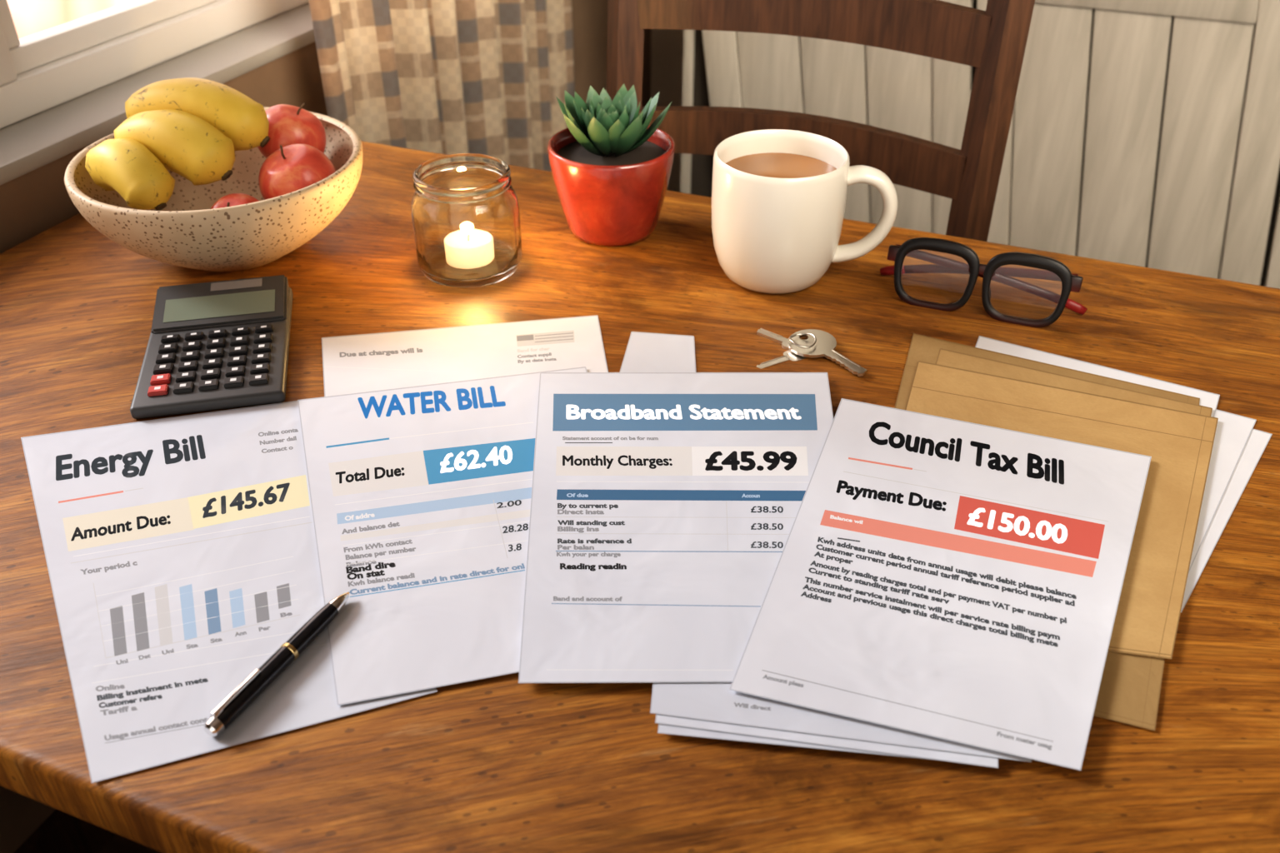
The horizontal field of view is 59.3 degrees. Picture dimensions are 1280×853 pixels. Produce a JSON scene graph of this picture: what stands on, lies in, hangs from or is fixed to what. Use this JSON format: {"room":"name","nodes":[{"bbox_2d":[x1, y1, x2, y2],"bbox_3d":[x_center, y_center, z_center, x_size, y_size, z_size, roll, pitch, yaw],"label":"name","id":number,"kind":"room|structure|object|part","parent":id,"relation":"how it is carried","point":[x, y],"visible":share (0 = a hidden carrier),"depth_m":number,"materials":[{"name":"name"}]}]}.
{"room":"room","nodes":[
{"label":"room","id":0,"kind":"room"},
{"bbox_2d":[99,834,160,852],"bbox_3d":[0.731,1.039,0.681,3.620,0.001,4.720,13,37,18],"label":"floor","id":1,"kind":"structure","parent":0,"point":[118,844],"depth_m":1.41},
{"bbox_2d":[0,140,1279,852],"bbox_3d":[0.087,0.326,1.038,1.540,0.760,0.827,13,37,18],"label":"dining table","id":2,"kind":"object","parent":1,"relation":"on","point":[500,764],"visible":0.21,"depth_m":0.64,"materials":[{"name":"brown wood"}]},
{"bbox_2d":[130,275,292,419],"bbox_3d":[-0.346,-0.070,0.920,0.113,0.024,0.177,-7,36,-10],"label":"calculator","id":3,"kind":"object","parent":2,"relation":"on","point":[212,346],"visible":1,"depth_m":0.91,"materials":[{"name":"grey plastic"}]},
{"bbox_2d":[64,107,363,272],"bbox_3d":[-0.387,-0.210,1.057,0.260,0.096,0.260,13,37,18],"label":"fruit bowl","id":4,"kind":"object","parent":2,"relation":"on","point":[187,232],"visible":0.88,"depth_m":0.98,"materials":[{"name":"beige ceramic"}]},
{"bbox_2d":[85,138,174,210],"bbox_3d":[-0.454,-0.227,0.998,0.099,0.055,0.043,25,42,31],"label":"banana","id":5,"kind":"object","parent":4,"relation":"in","point":[126,167],"visible":0.99,"depth_m":0.98,"materials":[{"name":"yellow food"}]},
{"bbox_2d":[114,109,234,185],"bbox_3d":[-0.423,-0.254,1.016,0.123,0.061,0.049,13,37,18],"label":"banana","id":6,"kind":"object","parent":4,"relation":"in","point":[186,144],"visible":0.78,"depth_m":0.99,"materials":[{"name":"yellow food"}]},
{"bbox_2d":[125,77,269,150],"bbox_3d":[-0.416,-0.292,1.043,0.153,0.062,0.047,9,36,13],"label":"banana","id":7,"kind":"object","parent":4,"relation":"in","point":[242,119],"visible":0.62,"depth_m":1.02,"materials":[{"name":"yellow food"}]},
{"bbox_2d":[210,193,259,209],"bbox_3d":[-0.357,-0.182,1.002,0.054,0.052,0.054,-27,43,-33],"label":"apple","id":8,"kind":"object","parent":4,"relation":"in","point":[232,199],"visible":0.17,"depth_m":0.99,"materials":[{"name":"red food"}]},
{"bbox_2d":[257,102,325,158],"bbox_3d":[-0.338,-0.282,1.088,0.066,0.062,0.066,-25,42,-31],"label":"apple","id":9,"kind":"object","parent":4,"relation":"in","point":[288,124],"visible":0.6,"depth_m":1.06,"materials":[{"name":"red food"}]},
{"bbox_2d":[258,143,335,199],"bbox_3d":[-0.313,-0.228,1.029,0.070,0.069,0.070,-14,37,-19],"label":"apple","id":10,"kind":"object","parent":4,"relation":"in","point":[292,167],"visible":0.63,"depth_m":1.00,"materials":[{"name":"red food"}]},
{"bbox_2d":[20,400,437,783],"bbox_3d":[-0.284,0.078,0.727,0.207,0.001,0.366,-15,38,-20],"label":"bill","id":11,"kind":"object","parent":2,"relation":"on","point":[181,552],"visible":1,"depth_m":0.70,"materials":[{"name":"paper"}]},
{"bbox_2d":[203,592,349,736],"bbox_3d":[-0.203,0.130,0.640,0.012,0.014,0.119,16,38,21],"label":"ballpoint pen","id":12,"kind":"object","parent":11,"relation":"on","point":[260,679],"visible":1,"depth_m":0.63,"materials":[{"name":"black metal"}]},
{"bbox_2d":[297,366,587,705],"bbox_3d":[-0.119,0.054,0.758,0.225,0.001,0.317,-7,36,-10],"label":"bill","id":13,"kind":"object","parent":11,"relation":"on","point":[421,496],"visible":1,"depth_m":0.74,"materials":[{"name":"paper"}]},
{"bbox_2d":[321,315,608,396],"bbox_3d":[-0.143,-0.054,0.917,0.234,0.001,0.113,-5,35,-8],"label":"paper sheet","id":14,"kind":"object","parent":2,"relation":"on","point":[392,360],"visible":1,"depth_m":0.93,"materials":[{"name":"paper"}]},
{"bbox_2d":[410,153,522,287],"bbox_3d":[-0.158,-0.188,1.026,0.098,0.096,0.098,13,37,18],"label":"candle jar","id":15,"kind":"object","parent":2,"relation":"on","point":[465,212],"visible":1,"depth_m":1.00,"materials":[{"name":"clear glass"}]},
{"bbox_2d":[547,83,674,246],"bbox_3d":[-0.027,-0.251,1.081,0.121,0.134,0.121,13,37,18],"label":"potted succulent","id":16,"kind":"object","parent":2,"relation":"on","point":[611,169],"visible":1,"depth_m":1.05,"materials":[{"name":"red ceramic"}]},
{"bbox_2d":[619,331,695,372],"bbox_3d":[0.010,-0.006,0.847,0.086,0.001,0.258,3,35,4],"label":"paper sheet","id":17,"kind":"object","parent":2,"relation":"on","point":[645,352],"visible":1,"depth_m":0.93,"materials":[{"name":"grey paper"}]},
{"bbox_2d":[657,724,930,759],"bbox_3d":[0.092,0.103,0.686,0.186,0.001,0.249,10,36,13],"label":"paper sheet","id":18,"kind":"object","parent":2,"relation":"on","point":[662,729],"visible":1,"depth_m":0.60,"materials":[{"name":"grey paper"}]},
{"bbox_2d":[655,714,998,768],"bbox_3d":[0.107,0.097,0.694,0.216,0.001,0.258,8,36,11],"label":"paper sheet","id":19,"kind":"object","parent":18,"relation":"on","point":[956,757],"visible":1,"depth_m":0.59,"materials":[{"name":"grey paper"}]},
{"bbox_2d":[650,682,1031,762],"bbox_3d":[0.114,0.092,0.701,0.232,0.001,0.261,7,36,10],"label":"paper sheet","id":20,"kind":"object","parent":19,"relation":"on","point":[712,702],"visible":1,"depth_m":0.61,"materials":[{"name":"grey paper"}]},
{"bbox_2d":[518,372,833,683],"bbox_3d":[0.035,0.050,0.759,0.228,0.001,0.324,0,35,0],"label":"broadband statement","id":21,"kind":"object","parent":20,"relation":"on","point":[665,507],"visible":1,"depth_m":0.75,"materials":[{"name":"white paper"}]},
{"bbox_2d":[711,129,897,294],"bbox_3d":[0.135,-0.183,0.998,0.150,0.118,0.118,26,43,32],"label":"coffee mug","id":22,"kind":"object","parent":2,"relation":"on","point":[778,196],"visible":1,"depth_m":0.97,"materials":[{"name":"beige ceramic"}]},
{"bbox_2d":[756,328,866,376],"bbox_3d":[0.140,-0.063,0.923,0.093,0.014,0.062,7,36,9],"label":"keys","id":23,"kind":"object","parent":2,"relation":"on","point":[819,343],"visible":1,"depth_m":0.92,"materials":[{"name":"silver metal"}]},
{"bbox_2d":[729,398,1151,770],"bbox_3d":[0.206,0.083,0.709,0.234,0.001,0.318,13,37,18],"label":"bill","id":24,"kind":"object","parent":2,"relation":"on","point":[957,581],"visible":1,"depth_m":0.69,"materials":[{"name":"paper"}]},
{"bbox_2d":[880,237,1087,327],"bbox_3d":[0.297,-0.132,0.979,0.182,0.062,0.047,13,37,18],"label":"glasses","id":25,"kind":"object","parent":2,"relation":"on","point":[1032,290],"visible":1,"depth_m":0.97,"materials":[{"name":"black plastic"}]},
{"bbox_2d":[975,335,1219,417],"bbox_3d":[0.301,0.019,0.811,0.188,0.001,0.278,18,39,23],"label":"paper sheet","id":26,"kind":"object","parent":2,"relation":"on","point":[1207,399],"visible":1,"depth_m":0.91,"materials":[{"name":"paper"}]},
{"bbox_2d":[894,333,1199,731],"bbox_3d":[0.263,0.047,0.771,0.224,0.001,0.381,13,37,18],"label":"envelope","id":27,"kind":"object","parent":26,"relation":"on","point":[1130,687],"visible":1,"depth_m":0.65,"materials":[{"name":"paper"}]},
{"bbox_2d":[935,348,1212,416],"bbox_3d":[0.284,0.042,0.776,0.207,0.001,0.316,13,37,18],"label":"envelope","id":28,"kind":"object","parent":27,"relation":"on","point":[945,357],"visible":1,"depth_m":0.89,"materials":[{"name":"paper"}]},
{"bbox_2d":[905,360,1218,659],"bbox_3d":[0.272,0.052,0.760,0.224,0.001,0.309,13,37,18],"label":"envelope","id":29,"kind":"object","parent":28,"relation":"on","point":[1179,444],"visible":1,"depth_m":0.82,"materials":[{"name":"paper"}]},
{"bbox_2d":[1180,428,1272,612],"bbox_3d":[0.328,0.036,0.788,0.186,0.001,0.234,19,39,25],"label":"envelope","id":30,"kind":"object","parent":2,"relation":"on","point":[1257,441],"visible":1,"depth_m":0.77,"materials":[{"name":"paper"}]},
{"bbox_2d":[1188,409,1256,573],"bbox_3d":[0.325,0.023,0.806,0.193,0.001,0.223,18,39,24],"label":"envelope","id":31,"kind":"object","parent":30,"relation":"on","point":[1232,433],"visible":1,"depth_m":0.80,"materials":[{"name":"paper"}]},
{"bbox_2d":[606,0,1034,241],"bbox_3d":[0.095,0.002,1.237,0.453,1.062,0.482,13,37,18],"label":"dining chair","id":32,"kind":"object","parent":1,"relation":"on","point":[993,40],"visible":0.16,"depth_m":1.19,"materials":[{"name":"brown wood"}]},
{"bbox_3d":[-0.018,-0.147,1.450,0.044,1.062,0.084,13,37,18],"label":"post","id":33,"kind":"part","parent":32,"relation":"part of","materials":[{"name":"brown wood"}]},
{"bbox_3d":[0.356,-0.061,1.326,0.044,1.062,0.084,13,37,18],"label":"post","id":34,"kind":"part","parent":32,"relation":"part of","materials":[{"name":"brown wood"}]},
{"bbox_2d":[680,0,1279,289],"bbox_3d":[1.489,-0.321,1.839,2.890,0.900,0.594,13,37,18],"label":"wall paneling","id":35,"kind":"structure","parent":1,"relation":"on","point":[1146,133],"depth_m":1.79,"materials":[{"name":"white wood"}]},
{"bbox_3d":[0.186,-0.622,2.304,0.020,0.860,0.544,13,37,18],"label":"cabinet panel","id":36,"kind":"part","parent":35,"relation":"part of","materials":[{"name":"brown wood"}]},
{"bbox_3d":[0.348,-0.449,1.975,0.563,0.745,0.022,13,37,18],"label":"cupboard door frame","id":37,"kind":"part","parent":35,"relation":"part of","materials":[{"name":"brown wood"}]},
{"bbox_3d":[0.775,-0.350,1.833,0.563,0.745,0.022,13,37,18],"label":"cupboard door frame","id":38,"kind":"part","parent":35,"relation":"part of","materials":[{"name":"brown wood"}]},
{"bbox_3d":[1.174,-0.258,1.702,0.503,0.745,0.022,13,37,18],"label":"cupboard door frame","id":39,"kind":"part","parent":35,"relation":"part of","materials":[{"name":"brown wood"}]},
{"bbox_2d":[0,0,650,852],"bbox_3d":[-0.873,-0.356,0.495,0.160,2.500,4.400,13,37,18],"label":"wall","id":40,"kind":"structure","parent":0,"point":[38,200],"depth_m":1.39,"materials":[{"name":"paint"}]},
{"bbox_2d":[14,809,115,852],"bbox_3d":[-0.795,0.649,1.151,0.015,0.100,4.385,13,37,18],"label":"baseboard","id":41,"kind":"structure","parent":40,"relation":"attached to","point":[62,832],"depth_m":1.34,"materials":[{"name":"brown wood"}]},
{"bbox_2d":[0,0,309,128],"bbox_3d":[-0.672,-0.826,0.837,0.050,1.223,1.870,13,37,18],"label":"window","id":42,"kind":"structure","parent":40,"relation":"in","point":[40,72],"depth_m":1.27,"materials":[{"name":"white paint"}]},
{"bbox_2d":[0,2,315,185],"bbox_3d":[-0.638,-0.310,1.182,0.134,0.018,1.890,13,37,18],"label":"window sill","id":43,"kind":"structure","parent":40,"relation":"attached to","point":[28,144],"depth_m":1.26,"materials":[{"name":"grey paint"}]},
{"bbox_2d":[309,0,574,171],"bbox_3d":[-0.520,-0.619,0.940,0.100,1.981,2.220,13,37,18],"label":"curtain","id":44,"kind":"object","parent":40,"relation":"hanging from","point":[487,77],"visible":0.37,"depth_m":1.66,"materials":[{"name":"fabric"}]},
{"bbox_2d":[650,29,684,192],"bbox_3d":[1.585,-1.197,1.696,3.620,2.500,0.160,13,37,18],"label":"wall","id":45,"kind":"structure","parent":0,"point":[667,45],"depth_m":2.60,"materials":[{"name":"paint"}]},
{"label":"outside","id":46,"kind":"structure","parent":0,"visible":0},
{"bbox_2d":[6,0,133,39],"bbox_3d":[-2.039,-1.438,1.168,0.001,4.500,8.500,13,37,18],"label":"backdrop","id":47,"kind":"structure","parent":46,"point":[29,17],"depth_m":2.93,"materials":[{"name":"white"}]}
]}

